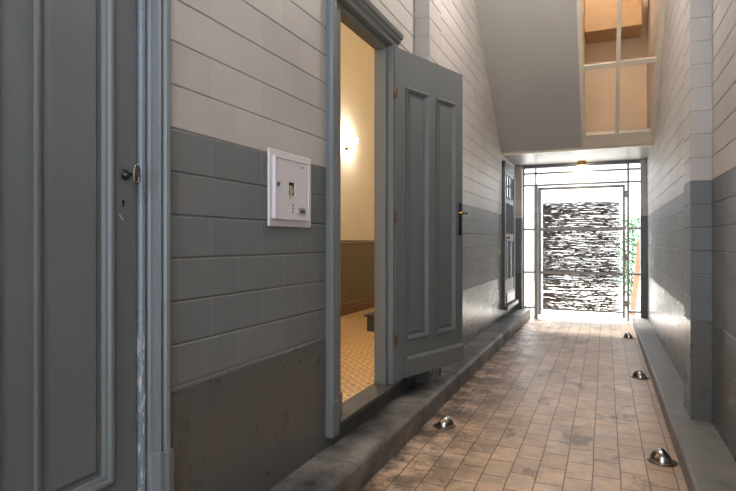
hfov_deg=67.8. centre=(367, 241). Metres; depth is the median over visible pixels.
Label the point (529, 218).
wall
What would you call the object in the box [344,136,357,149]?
wall lamp
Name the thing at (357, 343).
floor
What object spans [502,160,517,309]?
door frame
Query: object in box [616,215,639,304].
shrub
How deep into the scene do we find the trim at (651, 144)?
7.49 m
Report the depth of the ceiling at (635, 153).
8.07 m
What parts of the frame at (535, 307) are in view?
rail, post, rail, rail, post, rail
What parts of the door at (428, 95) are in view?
panel, moulding, panel, moulding, lock plate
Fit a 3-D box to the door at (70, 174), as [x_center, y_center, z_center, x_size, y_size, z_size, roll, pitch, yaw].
[-0.929,-0.220,1.380,0.109,2.400,0.880,0,0,23]
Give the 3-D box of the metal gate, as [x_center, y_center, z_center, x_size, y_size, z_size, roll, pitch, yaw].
[3.401,0.150,8.742,1.323,2.090,0.187,0,0,23]
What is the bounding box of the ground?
[525,279,639,319]
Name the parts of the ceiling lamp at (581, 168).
lamp shade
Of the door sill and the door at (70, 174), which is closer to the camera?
the door at (70, 174)
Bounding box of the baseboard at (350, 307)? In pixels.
[341,296,373,315]
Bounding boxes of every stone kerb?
[268,308,530,490]
[632,316,735,490]
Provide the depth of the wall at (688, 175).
3.54 m
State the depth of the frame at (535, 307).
9.00 m
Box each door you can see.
[0,0,140,490]
[394,47,467,380]
[506,169,514,303]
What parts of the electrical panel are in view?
cabinet door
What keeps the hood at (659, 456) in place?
attached to the floor light at (660, 457)
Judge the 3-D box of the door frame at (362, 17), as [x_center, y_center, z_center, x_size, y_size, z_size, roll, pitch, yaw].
[-0.033,-0.208,3.396,0.168,2.497,1.057,0,0,23]
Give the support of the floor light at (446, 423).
on the floor at (559, 406)
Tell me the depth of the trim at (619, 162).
8.72 m
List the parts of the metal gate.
rail, rail, rail, rail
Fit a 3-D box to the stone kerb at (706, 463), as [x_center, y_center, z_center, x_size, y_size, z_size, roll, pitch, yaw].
[1.837,1.202,2.937,0.269,0.107,12.050,0,0,23]
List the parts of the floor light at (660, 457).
plate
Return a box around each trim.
[341,240,373,243]
[501,143,653,155]
[522,159,640,169]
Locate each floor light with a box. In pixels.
[433,415,455,429]
[622,332,634,338]
[631,370,649,379]
[647,448,677,466]
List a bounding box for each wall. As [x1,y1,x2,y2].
[171,0,522,490]
[341,22,373,239]
[341,244,373,303]
[525,212,639,281]
[640,0,735,461]
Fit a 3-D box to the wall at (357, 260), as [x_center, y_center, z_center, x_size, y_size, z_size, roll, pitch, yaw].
[-0.961,0.431,6.027,0.012,0.812,6.700,0,0,23]
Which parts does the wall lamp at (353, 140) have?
globe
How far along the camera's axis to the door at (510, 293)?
8.38 m
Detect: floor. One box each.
[341,307,373,401]
[360,315,688,490]
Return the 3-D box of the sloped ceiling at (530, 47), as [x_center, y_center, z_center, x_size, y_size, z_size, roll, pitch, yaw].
[1.878,-2.409,6.482,1.129,2.257,2.675,0,0,23]
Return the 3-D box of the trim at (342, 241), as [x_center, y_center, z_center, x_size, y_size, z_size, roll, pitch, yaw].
[-0.953,0.003,6.023,0.030,0.055,6.700,0,0,23]
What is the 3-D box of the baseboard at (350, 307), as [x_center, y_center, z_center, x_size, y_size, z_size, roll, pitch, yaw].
[-0.953,0.914,6.023,0.030,0.165,6.700,0,0,23]
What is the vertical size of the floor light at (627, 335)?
0.089 m
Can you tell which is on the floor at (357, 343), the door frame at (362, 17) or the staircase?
the staircase
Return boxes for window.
[576,0,665,147]
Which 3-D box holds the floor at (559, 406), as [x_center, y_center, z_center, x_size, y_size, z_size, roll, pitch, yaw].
[1.075,1.285,3.430,1.850,0.060,12.350,0,0,23]
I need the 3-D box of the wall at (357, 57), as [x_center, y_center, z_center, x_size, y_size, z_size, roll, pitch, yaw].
[-0.175,-1.034,5.686,1.925,4.222,6.900,0,0,23]
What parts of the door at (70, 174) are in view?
panel, moulding, handle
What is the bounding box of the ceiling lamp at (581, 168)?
[576,161,587,172]
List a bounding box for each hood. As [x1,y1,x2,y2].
[437,415,453,427]
[623,332,631,337]
[633,370,645,378]
[650,448,671,464]
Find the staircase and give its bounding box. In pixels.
[364,295,373,331]
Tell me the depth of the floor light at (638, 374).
5.04 m
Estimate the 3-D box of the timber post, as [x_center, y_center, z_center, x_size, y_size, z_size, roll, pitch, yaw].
[4.605,0.609,9.394,0.225,1.301,0.040,0,0,23]
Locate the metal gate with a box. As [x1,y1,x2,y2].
[538,184,626,318]
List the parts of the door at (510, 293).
panel, moulding, moulding, moulding, panel, moulding, moulding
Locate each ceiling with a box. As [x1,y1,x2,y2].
[474,0,581,152]
[504,146,652,165]
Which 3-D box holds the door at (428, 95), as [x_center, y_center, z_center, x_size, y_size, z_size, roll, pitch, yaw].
[0.457,-0.196,4.109,0.168,2.308,0.888,0,0,42]
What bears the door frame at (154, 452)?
attached to the wall at (248, 77)
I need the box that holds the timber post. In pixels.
[629,240,639,314]
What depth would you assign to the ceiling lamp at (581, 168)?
8.52 m
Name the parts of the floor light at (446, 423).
plate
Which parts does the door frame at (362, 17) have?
casing, casing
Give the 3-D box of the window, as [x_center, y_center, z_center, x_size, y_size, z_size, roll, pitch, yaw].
[2.815,-2.329,6.112,0.893,2.114,2.519,0,0,23]
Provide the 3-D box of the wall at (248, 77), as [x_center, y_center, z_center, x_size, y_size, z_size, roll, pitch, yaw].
[0.124,-1.045,3.689,0.208,4.600,12.070,0,0,23]
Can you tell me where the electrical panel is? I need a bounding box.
[267,148,310,227]
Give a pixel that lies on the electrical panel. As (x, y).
(288, 175)
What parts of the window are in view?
pane, pane, pane, pane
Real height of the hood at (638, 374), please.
0.066 m
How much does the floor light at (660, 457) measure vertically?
0.089 m
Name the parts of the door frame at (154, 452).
casing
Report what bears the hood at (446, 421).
attached to the floor light at (446, 423)
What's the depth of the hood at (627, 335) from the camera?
7.15 m
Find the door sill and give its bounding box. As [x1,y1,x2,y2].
[328,378,407,445]
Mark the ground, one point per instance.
(529, 284)
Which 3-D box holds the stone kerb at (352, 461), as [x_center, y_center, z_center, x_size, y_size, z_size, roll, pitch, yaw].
[0.214,1.176,3.639,0.251,0.158,12.050,0,0,23]
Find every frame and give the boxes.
[136,0,173,490]
[324,0,403,437]
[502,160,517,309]
[523,164,639,321]

